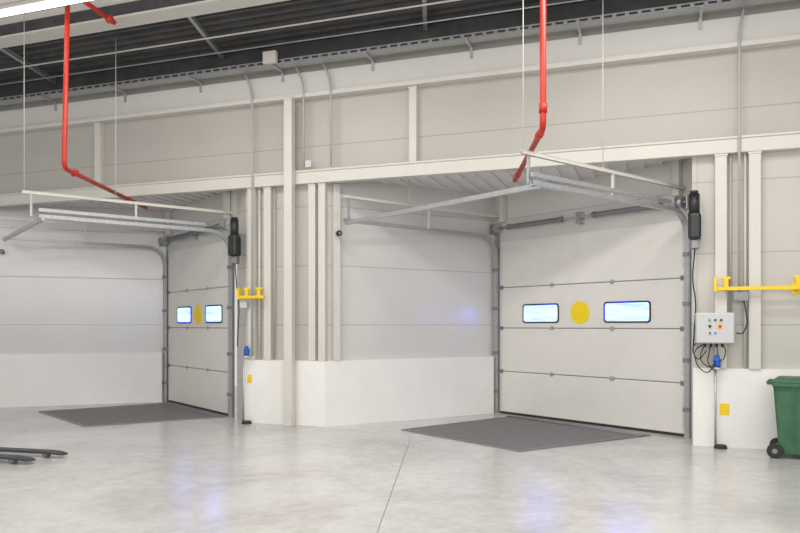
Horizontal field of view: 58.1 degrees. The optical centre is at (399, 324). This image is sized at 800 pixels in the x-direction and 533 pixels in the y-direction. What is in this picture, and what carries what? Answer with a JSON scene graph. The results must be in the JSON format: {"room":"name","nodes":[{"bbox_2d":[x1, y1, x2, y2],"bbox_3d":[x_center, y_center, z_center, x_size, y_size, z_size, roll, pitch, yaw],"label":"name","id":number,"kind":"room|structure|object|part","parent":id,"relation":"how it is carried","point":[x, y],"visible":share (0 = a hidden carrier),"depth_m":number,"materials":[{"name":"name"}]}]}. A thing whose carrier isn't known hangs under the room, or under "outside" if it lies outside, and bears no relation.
{"room":"distribution center","nodes":[
{"label":"distribution center","id":0,"kind":"room"},
{"bbox_2d":[0,0,26,5],"bbox_3d":[-3.582,-4.875,4.011,22.000,0.150,11.700,0,0,19],"label":"ceiling","id":1,"kind":"structure","parent":0,"point":[2,2],"depth_m":10.72,"materials":[{"name":"white metal"}]},
{"bbox_2d":[0,0,89,16],"bbox_3d":[-4.950,-4.513,9.560,2.900,0.674,0.120,0,0,19],"label":"light","id":2,"kind":"object","parent":1,"relation":"hanging from","point":[29,5],"visible":1,"depth_m":9.49,"materials":[{"name":"beige paint"}]},
{"bbox_2d":[82,1,116,24],"bbox_3d":[-4.198,-4.540,9.901,0.098,0.621,0.646,0,0,34],"label":"pipe","id":3,"kind":"object","parent":1,"relation":"hanging from","point":[110,19],"visible":0.88,"depth_m":9.97,"materials":[{"name":"red metal"}]},
{"bbox_2d":[62,4,147,209],"bbox_3d":[-4.592,-3.466,11.418,0.130,2.770,3.365,0,0,-2],"label":"pipe","id":4,"kind":"object","parent":1,"relation":"hanging from","point":[66,168],"visible":0.94,"depth_m":9.75,"materials":[{"name":"red metal"}]},
{"bbox_2d":[22,0,231,221],"bbox_3d":[-4.234,-3.225,11.539,3.280,3.250,0.044,0,0,-37],"label":"bar","id":5,"kind":"object","parent":1,"relation":"hanging from","point":[24,191],"visible":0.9,"depth_m":11.34,"materials":[{"name":"beige paint"}]},
{"bbox_3d":[-5.512,-3.405,10.559,0.011,2.890,0.011,0,0,23],"label":"hanger rod","id":6,"kind":"part","parent":5,"relation":"part of","materials":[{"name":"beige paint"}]},
{"bbox_3d":[-4.480,-3.280,11.350,0.011,2.640,0.011,0,0,-22],"label":"hanger rod","id":7,"kind":"part","parent":5,"relation":"part of","materials":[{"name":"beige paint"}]},
{"bbox_2d":[0,0,287,48],"bbox_3d":[-1.596,-4.625,9.662,22.000,0.410,0.320,0,0,19],"label":"girder","id":8,"kind":"object","parent":1,"relation":"attached to","point":[206,6],"visible":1,"depth_m":10.59,"materials":[{"name":"grey metal"}]},
{"bbox_2d":[0,48,55,82],"bbox_3d":[-6.360,-4.460,12.343,0.060,0.080,1.652,0,0,3],"label":"brace","id":9,"kind":"object","parent":8,"relation":"attached to","point":[7,51],"visible":0.88,"depth_m":12.23,"materials":[{"name":"metal"}]},
{"bbox_2d":[0,0,458,70],"bbox_3d":[-1.311,-4.400,10.473,22.000,0.028,0.028,0,0,19],"label":"conduit","id":10,"kind":"object","parent":9,"relation":"attached to","point":[445,1],"visible":1,"depth_m":10.84,"materials":[{"name":"grey metal"}]},
{"bbox_2d":[187,16,224,58],"bbox_3d":[-2.990,-4.460,11.159,0.060,0.080,1.652,0,0,3],"label":"brace","id":11,"kind":"object","parent":8,"relation":"attached to","point":[193,20],"visible":0.82,"depth_m":11.04,"materials":[{"name":"metal"}]},
{"bbox_2d":[422,0,426,30],"bbox_3d":[0.340,-4.460,9.989,0.060,0.080,1.652,0,0,3],"label":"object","id":12,"kind":"object","parent":8,"relation":"attached to","point":[424,8],"visible":0.83,"depth_m":10.25,"materials":[{"name":"metal"}]},
{"bbox_2d":[512,0,546,182],"bbox_3d":[1.617,-3.489,9.173,0.106,2.822,2.857,0,0,3],"label":"pipe","id":13,"kind":"object","parent":1,"relation":"hanging from","point":[539,134],"visible":0.98,"depth_m":7.77,"materials":[{"name":"red metal"}]},
{"bbox_2d":[520,0,685,194],"bbox_3d":[2.721,-3.225,9.207,3.480,3.250,0.044,0,0,-39],"label":"bar","id":14,"kind":"object","parent":1,"relation":"hanging from","point":[527,153],"visible":0.95,"depth_m":8.96,"materials":[{"name":"beige paint"}]},
{"bbox_3d":[1.391,-3.405,8.132,0.011,2.890,0.011,0,0,-22],"label":"hanger rod","id":15,"kind":"part","parent":14,"relation":"part of","materials":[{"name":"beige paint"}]},
{"bbox_3d":[2.557,-3.280,9.075,0.011,2.640,0.011,0,0,-23],"label":"hanger rod","id":16,"kind":"part","parent":14,"relation":"part of","materials":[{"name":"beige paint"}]},
{"bbox_2d":[0,205,166,400],"bbox_3d":[-6.540,-0.400,14.557,3.462,4.000,0.150,0,0,-21],"label":"wall","id":17,"kind":"structure","parent":0,"point":[56,298],"depth_m":14.52,"materials":[{"name":"metal"}]},
{"bbox_2d":[168,241,227,415],"bbox_3d":[-3.862,0.043,13.766,0.071,3.114,3.124,0,0,-37],"label":"door","id":18,"kind":"structure","parent":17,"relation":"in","point":[197,276],"depth_m":13.72,"materials":[{"name":"paint"}]},
{"bbox_3d":[-3.852,-1.097,13.774,0.045,0.833,3.124,0,0,-37],"label":"panel","id":19,"kind":"part","parent":18,"relation":"part of","materials":[{"name":"paint"}]},
{"bbox_3d":[-3.852,-0.310,13.774,0.045,0.718,3.124,0,0,-37],"label":"panel","id":20,"kind":"part","parent":18,"relation":"part of","materials":[{"name":"paint"}]},
{"bbox_3d":[-3.852,0.445,13.774,0.045,0.768,3.124,0,0,-37],"label":"panel","id":21,"kind":"part","parent":18,"relation":"part of","materials":[{"name":"paint"}]},
{"bbox_3d":[-3.852,1.202,13.774,0.045,0.723,3.124,0,0,-37],"label":"panel","id":22,"kind":"part","parent":18,"relation":"part of","materials":[{"name":"paint"}]},
{"bbox_2d":[29,191,222,211],"bbox_3d":[-4.969,-2.420,13.954,5.920,0.080,2.203,0,0,19],"label":"ceiling","id":23,"kind":"structure","parent":0,"point":[212,192],"depth_m":13.82,"materials":[{"name":"white metal"}]},
{"bbox_2d":[0,203,164,242],"bbox_3d":[-6.110,-1.995,13.987,3.280,0.790,0.044,0,0,-37],"label":"bar","id":24,"kind":"object","parent":23,"relation":"hanging from","point":[85,225],"visible":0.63,"depth_m":13.98,"materials":[{"name":"beige paint"}]},
{"bbox_2d":[165,209,170,235],"bbox_3d":[-4.795,-2.115,14.868,0.100,0.530,0.100,0,0,-37],"label":"steel post","id":25,"kind":"object","parent":23,"relation":"attached to","point":[167,212],"visible":0.79,"depth_m":14.84,"materials":[{"name":"white metal"}]},
{"bbox_2d":[223,191,229,218],"bbox_3d":[-3.028,-2.115,12.563,0.100,0.530,0.100,0,0,-37],"label":"steel post","id":26,"kind":"object","parent":23,"relation":"attached to","point":[226,194],"visible":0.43,"depth_m":12.52,"materials":[{"name":"white metal"}]},
{"bbox_2d":[167,190,236,252],"bbox_3d":[-3.786,-1.950,13.774,0.150,0.900,3.444,0,0,-37],"label":"lintel","id":27,"kind":"object","parent":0,"point":[214,202],"visible":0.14,"depth_m":13.57,"materials":[{"name":"paint"}]},
{"bbox_2d":[246,185,317,360],"bbox_3d":[-1.845,-0.400,11.747,1.438,4.000,0.150,0,0,19],"label":"wall pier","id":28,"kind":"object","parent":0,"point":[301,192],"visible":0.14,"depth_m":11.60,"materials":[{"name":"paint"}]},
{"bbox_2d":[228,217,245,345],"bbox_3d":[-2.675,-0.705,11.803,0.171,2.110,0.313,0,0,25],"label":"operator","id":29,"kind":"object","parent":28,"relation":"attached to","point":[236,241],"visible":0.94,"depth_m":11.71,"materials":[{"name":"black plastic"}]},
{"bbox_3d":[-2.628,-1.325,11.879,0.140,0.350,0.120,0,0,19],"label":"mounting plate","id":30,"kind":"part","parent":29,"relation":"part of","materials":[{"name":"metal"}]},
{"bbox_2d":[237,287,264,301],"bbox_3d":[-2.380,-0.487,11.722,0.483,0.235,0.268,0,0,16],"label":"rail","id":31,"kind":"object","parent":28,"relation":"attached to","point":[239,290],"visible":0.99,"depth_m":11.63,"materials":[{"name":"yellow metal"}]},
{"bbox_3d":[-2.448,-0.517,11.747,0.110,0.175,0.250,0,0,19],"label":"bracket arm","id":32,"kind":"part","parent":31,"relation":"part of","materials":[{"name":"yellow paint"}]},
{"bbox_3d":[-2.241,-0.517,11.674,0.110,0.175,0.250,0,0,19],"label":"bracket arm","id":33,"kind":"part","parent":31,"relation":"part of","materials":[{"name":"yellow paint"}]},
{"bbox_2d":[247,188,257,359],"bbox_3d":[-2.421,-0.835,11.812,0.150,2.810,0.110,0,0,19],"label":"steel post","id":34,"kind":"object","parent":28,"relation":"attached to","point":[255,190],"visible":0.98,"depth_m":11.78,"materials":[{"name":"beige metal"}]},
{"bbox_2d":[240,301,248,307],"bbox_3d":[-2.541,-0.330,11.754,0.128,0.108,0.080,0,0,19],"label":"junction box","id":35,"kind":"object","parent":34,"relation":"attached to","point":[243,304],"visible":1,"depth_m":11.72,"materials":[{"name":"white plastic"}]},
{"bbox_2d":[258,188,260,358],"bbox_3d":[-2.295,-0.845,11.762,0.033,2.790,0.033,0,0,22],"label":"conduit","id":36,"kind":"object","parent":28,"relation":"attached to","point":[259,189],"visible":1,"depth_m":11.76,"materials":[{"name":"metal"}]},
{"bbox_2d":[263,187,273,359],"bbox_3d":[-2.141,-0.835,11.713,0.149,2.810,0.110,0,0,19],"label":"steel post","id":37,"kind":"object","parent":28,"relation":"attached to","point":[268,191],"visible":1,"depth_m":11.68,"materials":[{"name":"beige metal"}]},
{"bbox_2d":[274,187,274,358],"bbox_3d":[-2.034,-0.845,11.671,0.030,2.790,0.030,0,0,-23],"label":"conduit","id":38,"kind":"object","parent":28,"relation":"attached to","point":[274,187],"visible":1,"depth_m":11.65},
{"bbox_2d":[307,183,317,360],"bbox_3d":[-1.387,-0.835,11.449,0.137,2.810,0.110,0,0,19],"label":"steel post","id":39,"kind":"object","parent":28,"relation":"attached to","point":[312,188],"visible":0.92,"depth_m":11.41,"materials":[{"name":"white metal"}]},
{"bbox_2d":[244,356,493,426],"bbox_3d":[-0.331,1.085,12.072,4.452,1.030,0.934,0,0,-16],"label":"wall","id":40,"kind":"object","parent":28,"relation":"attached to","point":[342,392],"visible":0.83,"depth_m":11.80,"materials":[{"name":"paint"}]},
{"bbox_2d":[247,375,251,382],"bbox_3d":[-2.462,0.880,11.787,0.080,0.130,0.008,0,0,19],"label":"warning sign","id":41,"kind":"object","parent":40,"relation":"attached to","point":[249,377],"visible":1,"depth_m":11.78,"materials":[{"name":"yellow paint"}]},
{"bbox_2d":[317,183,327,360],"bbox_3d":[-1.222,-0.835,11.391,0.136,2.810,0.110,0,0,19],"label":"steel post","id":42,"kind":"object","parent":40,"relation":"on","point":[322,187],"visible":1,"depth_m":11.35,"materials":[{"name":"white metal"}]},
{"bbox_2d":[0,0,584,84],"bbox_3d":[-1.303,-4.593,10.495,22.000,0.175,1.854,0,0,19],"label":"ceiling","id":43,"kind":"structure","parent":0,"point":[289,12],"depth_m":10.97,"materials":[{"name":"black metal"}]},
{"bbox_2d":[0,386,799,532],"bbox_3d":[-1.000,1.700,7.500,30.000,0.200,23.000,0,0,0],"label":"floor","id":44,"kind":"structure","parent":0,"point":[223,474],"depth_m":7.36,"materials":[{"name":"concrete"}]},
{"bbox_2d":[0,447,67,463],"bbox_3d":[-4.854,0.993,8.650,1.614,1.214,0.580,0,0,14],"label":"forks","id":45,"kind":"object","parent":44,"relation":"on","point":[11,459],"visible":1,"depth_m":8.67,"materials":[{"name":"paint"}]},
{"bbox_3d":[-4.748,1.555,8.840,0.900,0.024,0.040,0,0,14],"label":"push rod","id":46,"kind":"part","parent":45,"relation":"part of","materials":[{"name":"metal"}]},
{"bbox_2d":[38,402,225,426],"bbox_3d":[-4.856,1.608,12.899,2.493,0.084,2.812,0,0,-36],"label":"dock leveller","id":47,"kind":"object","parent":44,"relation":"on","point":[170,411],"visible":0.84,"depth_m":12.78,"materials":[{"name":"metal"}]},
{"bbox_2d":[241,359,251,423],"bbox_3d":[-2.487,1.075,11.681,0.165,1.050,0.165,0,0,0],"label":"pole","id":48,"kind":"object","parent":44,"relation":"on","point":[243,421],"visible":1,"depth_m":11.69,"materials":[{"name":"metal"}]},
{"bbox_2d":[283,97,295,426],"bbox_3d":[-1.754,-0.990,11.398,0.163,5.180,0.130,0,0,19],"label":"steel post","id":49,"kind":"object","parent":44,"relation":"on","point":[289,103],"visible":1,"depth_m":11.35,"materials":[{"name":"white metal"}]},
{"bbox_2d":[377,441,409,532],"bbox_3d":[-0.081,1.604,6.900,0.008,0.012,6.216,0,0,4],"label":"trim","id":50,"kind":"structure","parent":44,"relation":"on","point":[409,441],"depth_m":6.87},
{"bbox_2d":[401,415,650,451],"bbox_3d":[1.766,1.608,10.748,2.584,0.084,2.748,0,0,-36],"label":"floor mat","id":51,"kind":"object","parent":44,"relation":"on","point":[513,433],"visible":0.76,"depth_m":10.54,"materials":[{"name":"metal"}]},
{"bbox_2d":[714,370,727,448],"bbox_3d":[4.160,1.095,9.345,0.165,1.010,0.165,0,0,0],"label":"pole","id":52,"kind":"object","parent":44,"relation":"on","point":[716,446],"visible":1,"depth_m":9.35,"materials":[{"name":"metal"}]},
{"bbox_2d":[766,376,799,458],"bbox_3d":[4.871,1.117,8.700,0.770,0.965,0.570,0,0,31],"label":"wheelie bin","id":53,"kind":"object","parent":44,"relation":"on","point":[786,388],"visible":1,"depth_m":8.58,"materials":[{"name":"green plastic"}]},
{"bbox_3d":[4.577,0.697,8.874,0.086,0.046,0.440,0,0,31],"label":"handle","id":54,"kind":"part","parent":53,"relation":"part of","materials":[{"name":"green plastic"}]},
{"bbox_3d":[4.893,0.661,8.686,0.718,0.053,0.568,0,0,31],"label":"lid","id":55,"kind":"part","parent":53,"relation":"part of","materials":[{"name":"green plastic"}]},
{"bbox_2d":[0,0,799,442],"bbox_3d":[-0.971,-1.525,11.440,22.000,6.250,0.150,0,0,19],"label":"wall","id":56,"kind":"structure","parent":0,"point":[690,97],"depth_m":10.33,"materials":[{"name":"paint"}]},
{"bbox_2d":[39,95,56,110],"bbox_3d":[-6.325,-3.990,12.945,0.040,0.180,0.360,0,0,19],"label":"bracket","id":57,"kind":"object","parent":56,"relation":"attached to","point":[41,96],"visible":1,"depth_m":13.02,"materials":[{"name":"metal"}]},
{"bbox_2d":[0,0,792,105],"bbox_3d":[-1.101,-4.114,11.069,22.000,0.068,0.203,0,0,19],"label":"cable tray","id":58,"kind":"object","parent":57,"relation":"on","point":[719,5],"visible":0.9,"depth_m":10.55,"materials":[{"name":"metal"}]},
{"bbox_2d":[263,50,277,64],"bbox_3d":[-2.016,-4.155,11.193,0.228,0.188,0.080,0,0,19],"label":"junction box","id":59,"kind":"object","parent":58,"relation":"attached to","point":[269,57],"visible":1,"depth_m":11.16,"materials":[{"name":"beige paint"}]},
{"bbox_2d":[5,1,726,99],"bbox_3d":[-1.115,-4.110,11.030,22.000,0.036,0.036,0,0,19],"label":"cable","id":60,"kind":"object","parent":58,"relation":"in","point":[723,1],"visible":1,"depth_m":10.39,"materials":[{"name":"black rubber"}]},
{"bbox_2d":[94,122,103,186],"bbox_3d":[-5.375,-3.025,12.850,0.143,1.150,0.110,0,0,19],"label":"steel post","id":61,"kind":"object","parent":56,"relation":"attached to","point":[98,127],"visible":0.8,"depth_m":12.81,"materials":[{"name":"white metal"}]},
{"bbox_2d":[1,208,234,417],"bbox_3d":[-5.085,-0.120,12.822,3.070,3.440,3.434,0,0,-37],"label":"garage door track","id":62,"kind":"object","parent":56,"relation":"attached to","point":[194,232],"depth_m":12.42,"materials":[{"name":"metal"}]},
{"bbox_3d":[-6.081,-0.015,14.097,3.040,3.230,0.070,0,0,-37],"label":"track rail","id":63,"kind":"part","parent":62,"relation":"part of","materials":[{"name":"metal"}]},
{"bbox_3d":[-4.306,-1.700,11.395,2.570,0.050,0.040,0,0,-37],"label":"guide rail","id":64,"kind":"part","parent":62,"relation":"part of","materials":[{"name":"metal"}]},
{"bbox_2d":[110,85,126,101],"bbox_3d":[-4.862,-3.990,12.431,0.040,0.180,0.360,0,0,19],"label":"bracket","id":65,"kind":"object","parent":56,"relation":"attached to","point":[111,86],"visible":1,"depth_m":12.53,"materials":[{"name":"metal"}]},
{"bbox_2d":[187,75,201,92],"bbox_3d":[-3.400,-3.990,11.917,0.040,0.180,0.360,0,0,19],"label":"bracket","id":66,"kind":"object","parent":56,"relation":"attached to","point":[188,76],"visible":1,"depth_m":12.02,"materials":[{"name":"metal"}]},
{"bbox_2d":[237,190,245,419],"bbox_3d":[-2.647,-0.400,12.153,0.060,4.000,0.511,0,0,-29],"label":"column","id":67,"kind":"structure","parent":56,"relation":"attached to","point":[241,194],"depth_m":12.13,"materials":[{"name":"metal"}]},
{"bbox_2d":[271,64,283,81],"bbox_3d":[-1.938,-3.990,11.404,0.040,0.180,0.360,0,0,19],"label":"bracket","id":68,"kind":"object","parent":56,"relation":"attached to","point":[272,65],"visible":1,"depth_m":11.49,"materials":[{"name":"metal"}]},
{"bbox_2d":[0,0,583,84],"bbox_3d":[-1.162,-4.350,10.898,22.000,0.024,0.024,0,0,19],"label":"conduit","id":69,"kind":"object","parent":56,"relation":"attached to","point":[572,0],"visible":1,"depth_m":10.95,"materials":[{"name":"metal"}]},
{"bbox_2d":[295,66,304,168],"bbox_3d":[-1.583,-3.278,11.368,0.154,1.617,0.055,0,0,5],"label":"conduit","id":70,"kind":"object","parent":56,"relation":"attached to","point":[298,72],"visible":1,"depth_m":11.36,"materials":[{"name":"grey metal"}]},
{"bbox_2d":[305,160,311,167],"bbox_3d":[-1.433,-2.530,11.322,0.108,0.108,0.060,0,0,19],"label":"junction box","id":71,"kind":"object","parent":56,"relation":"attached to","point":[308,163],"visible":1,"depth_m":11.30,"materials":[{"name":"white plastic"}]},
{"bbox_2d":[322,63,331,166],"bbox_3d":[-1.137,-3.279,11.211,0.158,1.617,0.059,0,0,5],"label":"conduit","id":72,"kind":"object","parent":56,"relation":"attached to","point":[323,64],"visible":1,"depth_m":11.20,"materials":[{"name":"grey metal"}]},
{"bbox_2d":[0,0,730,99],"bbox_3d":[-1.001,-4.405,11.355,22.000,0.310,0.030,0,0,19],"label":"trim","id":73,"kind":"structure","parent":56,"relation":"attached to","point":[586,8],"depth_m":11.20,"materials":[{"name":"grey metal"}]},
{"bbox_2d":[363,51,373,70],"bbox_3d":[-0.475,-3.990,10.890,0.040,0.180,0.360,0,0,19],"label":"bracket","id":74,"kind":"object","parent":56,"relation":"attached to","point":[365,53],"visible":1,"depth_m":10.98,"materials":[{"name":"metal"}]},
{"bbox_2d":[0,8,799,134],"bbox_3d":[-1.024,-3.810,11.289,22.000,0.420,0.170,0,0,19],"label":"beam","id":75,"kind":"structure","parent":56,"relation":"attached to","point":[777,28],"depth_m":10.68,"materials":[{"name":"white metal"}]},
{"bbox_2d":[0,131,799,206],"bbox_3d":[-1.022,-2.345,11.294,22.000,0.210,0.160,0,0,19],"label":"header beam","id":76,"kind":"structure","parent":56,"relation":"attached to","point":[780,141],"depth_m":10.66,"materials":[{"name":"white metal"}]},
{"bbox_2d":[244,73,252,355],"bbox_3d":[-2.460,-1.794,11.676,0.158,4.588,0.059,0,0,5],"label":"conduit","id":77,"kind":"object","parent":76,"relation":"attached to","point":[245,75],"visible":1,"depth_m":11.67,"materials":[{"name":"grey metal"}]},
{"bbox_2d":[243,346,249,357],"bbox_3d":[-2.493,0.435,11.700,0.104,0.190,0.115,0,0,0],"label":"power socket","id":78,"kind":"object","parent":77,"relation":"hanging from","point":[246,350],"visible":1,"depth_m":11.66,"materials":[{"name":"blue plastic"}]},
{"bbox_2d":[738,9,744,291],"bbox_3d":[4.393,-2.247,9.271,0.056,3.633,0.094,0,0,-40],"label":"conduit","id":79,"kind":"object","parent":76,"relation":"attached to","point":[743,10],"visible":1,"depth_m":9.29,"materials":[{"name":"grey metal"}]},
{"bbox_2d":[408,86,418,161],"bbox_3d":[0.203,-3.025,10.890,0.139,1.150,0.110,0,0,19],"label":"steel post","id":80,"kind":"object","parent":56,"relation":"attached to","point":[413,90],"visible":0.88,"depth_m":10.85,"materials":[{"name":"white metal"}]},
{"bbox_2d":[464,37,472,58],"bbox_3d":[0.987,-3.990,10.376,0.040,0.180,0.360,0,0,19],"label":"bracket","id":81,"kind":"object","parent":56,"relation":"attached to","point":[467,41],"visible":1,"depth_m":10.47,"materials":[{"name":"metal"}]},
{"bbox_2d":[344,172,690,437],"bbox_3d":[1.641,-0.120,10.621,3.380,3.440,3.916,0,0,-39],"label":"door track","id":82,"kind":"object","parent":56,"relation":"attached to","point":[683,202],"depth_m":10.20,"materials":[{"name":"metal"}]},
{"bbox_3d":[0.461,-0.015,12.057,3.350,3.230,0.070,0,0,-39],"label":"track rail","id":83,"kind":"part","parent":82,"relation":"part of","materials":[{"name":"metal"}]},
{"bbox_3d":[2.609,-1.700,9.027,2.880,0.050,0.040,0,0,-39],"label":"guide rail","id":84,"kind":"part","parent":82,"relation":"part of","materials":[{"name":"metal"}]},
{"bbox_3d":[2.792,-0.015,9.175,3.350,3.230,0.070,0,0,-39],"label":"track rail","id":85,"kind":"part","parent":82,"relation":"part of","materials":[{"name":"metal"}]},
{"bbox_2d":[576,22,581,44],"bbox_3d":[2.449,-3.990,9.862,0.040,0.180,0.360,0,0,19],"label":"bracket","id":86,"kind":"object","parent":56,"relation":"attached to","point":[577,23],"visible":1,"depth_m":10.01,"materials":[{"name":"metal"}]},
{"bbox_2d":[692,157,696,443],"bbox_3d":[4.087,-0.400,9.872,0.060,4.000,0.571,0,0,32],"label":"door frame","id":87,"kind":"structure","parent":56,"relation":"attached to","point":[694,160],"depth_m":9.63,"materials":[{"name":"paint"}]},
{"bbox_2d":[688,190,701,350],"bbox_3d":[3.889,-0.705,9.496,0.171,2.110,0.313,0,0,25],"label":"operator","id":88,"kind":"object","parent":56,"relation":"attached to","point":[694,215],"visible":1,"depth_m":9.39,"materials":[{"name":"black plastic"}]},
{"bbox_2d":[699,5,703,29],"bbox_3d":[3.912,-3.990,9.348,0.040,0.180,0.360,0,0,19],"label":"bracket","id":89,"kind":"object","parent":56,"relation":"attached to","point":[701,6],"visible":1,"depth_m":9.45,"materials":[{"name":"metal"}]},
{"bbox_2d":[713,153,727,368],"bbox_3d":[4.217,-0.835,9.469,0.166,2.810,0.130,0,0,19],"label":"steel post","id":90,"kind":"object","parent":56,"relation":"attached to","point":[720,160],"visible":0.85,"depth_m":9.42,"materials":[{"name":"white metal"}]},
{"bbox_2d":[692,313,734,372],"bbox_3d":[4.066,0.231,9.348,0.498,0.782,0.217,0,0,19],"label":"control box","id":91,"kind":"object","parent":90,"relation":"attached to","point":[710,328],"visible":1,"depth_m":9.27,"materials":[{"name":"grey plastic"}]},
{"bbox_2d":[713,355,720,369],"bbox_3d":[4.121,0.485,9.370,0.104,0.190,0.125,0,0,0],"label":"power socket","id":92,"kind":"object","parent":91,"relation":"attached to","point":[717,364],"visible":0.99,"depth_m":9.32,"materials":[{"name":"blue plastic"}]},
{"bbox_2d":[720,404,728,414],"bbox_3d":[4.249,1.105,9.429,0.115,0.150,0.008,0,0,19],"label":"warning sign","id":93,"kind":"object","parent":56,"relation":"attached to","point":[724,408],"visible":1,"depth_m":9.43,"materials":[{"name":"yellow paint"}]},
{"bbox_2d":[729,154,731,310],"bbox_3d":[4.330,-1.210,9.434,0.026,2.060,0.026,0,0,23],"label":"conduit","id":94,"kind":"object","parent":56,"relation":"attached to","point":[730,155],"visible":1,"depth_m":9.42,"materials":[{"name":"metal"}]},
{"bbox_2d":[744,153,745,366],"bbox_3d":[4.493,-0.845,9.377,0.033,2.790,0.033,0,0,23],"label":"conduit","id":95,"kind":"object","parent":56,"relation":"attached to","point":[744,153],"visible":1,"depth_m":9.36,"materials":[{"name":"metal"}]},
{"bbox_2d":[693,368,799,448],"bbox_3d":[6.637,1.085,8.640,5.788,1.030,0.090,0,0,19],"label":"lower wall panel","id":96,"kind":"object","parent":56,"relation":"attached to","point":[750,422],"depth_m":9.39,"materials":[{"name":"paint"}]},
{"bbox_2d":[747,151,761,368],"bbox_3d":[4.596,-0.835,9.336,0.163,2.810,0.130,0,0,19],"label":"steel post","id":97,"kind":"object","parent":56,"relation":"attached to","point":[754,157],"visible":1,"depth_m":9.29,"materials":[{"name":"white metal"}]},
{"bbox_2d":[713,275,799,294],"bbox_3d":[4.937,-0.507,9.152,1.771,0.235,0.277,0,0,18],"label":"rail","id":98,"kind":"object","parent":56,"relation":"attached to","point":[795,287],"visible":1,"depth_m":9.22,"materials":[{"name":"yellow metal"}]},
{"bbox_3d":[4.246,-0.537,9.395,0.110,0.175,0.250,0,0,19],"label":"bracket arm","id":99,"kind":"part","parent":98,"relation":"part of","materials":[{"name":"yellow paint"}]},
{"bbox_2d":[733,292,748,300],"bbox_3d":[4.394,-0.370,9.290,0.178,0.118,0.090,0,0,19],"label":"junction box","id":100,"kind":"object","parent":98,"relation":"attached to","point":[737,296],"visible":1,"depth_m":9.25,"materials":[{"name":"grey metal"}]},
{"bbox_2d":[736,301,747,333],"bbox_3d":[4.390,-0.100,9.243,0.148,0.442,0.056,0,0,-13],"label":"cable","id":101,"kind":"object","parent":100,"relation":"hanging from","point":[743,301],"visible":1,"depth_m":9.24,"materials":[{"name":"black rubber"}]},
{"bbox_3d":[5.068,-0.470,9.232,0.080,0.160,0.012,0,0,19],"label":"wall plate","id":102,"kind":"part","parent":98,"relation":"part of","materials":[{"name":"yellow paint"}]},
{"bbox_3d":[5.029,-0.537,9.120,0.110,0.175,0.250,0,0,19],"label":"bracket arm","id":103,"kind":"part","parent":98,"relation":"part of","materials":[{"name":"yellow paint"}]},
{"bbox_2d":[327,181,494,360],"bbox_3d":[0.237,-0.400,12.375,3.414,4.000,0.150,0,0,-31],"label":"wall","id":104,"kind":"structure","parent":0,"point":[405,293],"depth_m":12.26,"materials":[{"name":"paint"}]},
{"bbox_2d":[332,184,339,360],"bbox_3d":[-1.018,-0.835,11.476,0.110,2.810,0.100,0,0,-29],"label":"steel post","id":105,"kind":"object","parent":104,"relation":"attached to","point":[335,187],"visible":1,"depth_m":11.43,"materials":[{"name":"beige metal"}]},
{"bbox_2d":[336,230,341,235],"bbox_3d":[-0.972,-1.450,11.391,0.089,0.090,0.095,0,0,-29],"label":"sensor","id":106,"kind":"object","parent":105,"relation":"attached to","point":[339,232],"visible":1,"depth_m":11.35,"materials":[{"name":"black plastic"}]},
{"bbox_2d":[500,221,683,436],"bbox_3d":[2.959,0.043,11.694,0.071,3.114,3.606,0,0,-39],"label":"door","id":107,"kind":"structure","parent":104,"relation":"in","point":[592,323],"depth_m":11.47,"materials":[{"name":"paint"}]},
{"bbox_3d":[2.970,-1.097,11.702,0.045,0.833,3.606,0,0,-39],"label":"panel","id":108,"kind":"part","parent":107,"relation":"part of","materials":[{"name":"paint"}]},
{"bbox_3d":[2.970,-0.310,11.702,0.045,0.718,3.606,0,0,-39],"label":"panel","id":109,"kind":"part","parent":107,"relation":"part of","materials":[{"name":"paint"}]},
{"bbox_3d":[2.970,0.445,11.702,0.045,0.768,3.606,0,0,-39],"label":"panel","id":110,"kind":"part","parent":107,"relation":"part of","materials":[{"name":"paint"}]},
{"bbox_3d":[2.970,1.202,11.702,0.045,0.723,3.606,0,0,-39],"label":"panel","id":111,"kind":"part","parent":107,"relation":"part of","materials":[{"name":"paint"}]},
{"bbox_2d":[364,158,685,193],"bbox_3d":[1.855,-2.420,11.766,5.531,0.080,2.599,0,0,19],"label":"ceiling","id":112,"kind":"structure","parent":0,"point":[582,173],"depth_m":11.62,"materials":[{"name":"grey metal"}]},
{"bbox_2d":[341,180,498,228],"bbox_3d":[0.478,-1.995,11.980,3.480,0.790,0.044,0,0,-39],"label":"bar","id":113,"kind":"object","parent":112,"relation":"hanging from","point":[348,197],"visible":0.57,"depth_m":11.71,"materials":[{"name":"beige paint"}]},
{"bbox_2d":[499,195,505,222],"bbox_3d":[1.847,-2.115,12.959,0.100,0.530,0.100,0,0,-39],"label":"steel post","id":114,"kind":"object","parent":112,"relation":"attached to","point":[502,199],"visible":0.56,"depth_m":12.92,"materials":[{"name":"white metal"}]},
{"bbox_2d":[672,159,681,196],"bbox_3d":[3.977,-2.115,10.326,0.100,0.530,0.100,0,0,-39],"label":"steel post","id":115,"kind":"object","parent":112,"relation":"attached to","point":[676,165],"visible":0.77,"depth_m":10.29,"materials":[{"name":"white metal"}]},
{"bbox_2d":[495,158,690,241],"bbox_3d":[3.035,-1.950,11.704,0.150,0.900,3.926,0,0,-39],"label":"lintel","id":116,"kind":"object","parent":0,"point":[537,204],"visible":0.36,"depth_m":11.57,"materials":[{"name":"paint"}]},
{"bbox_3d":[-9.729,-0.400,14.518,3.290,4.000,1.280,0,0,0],"label":"wall","id":117,"kind":"structure","parent":0,"visible":0},
{"bbox_2d":[0,352,161,407],"bbox_3d":[-7.463,1.085,14.329,5.121,1.030,0.950,0,0,-6],"label":"lower wall panel","id":118,"kind":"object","parent":117,"relation":"attached to","point":[26,380],"depth_m":14.42,"materials":[{"name":"paint"}]}
]}

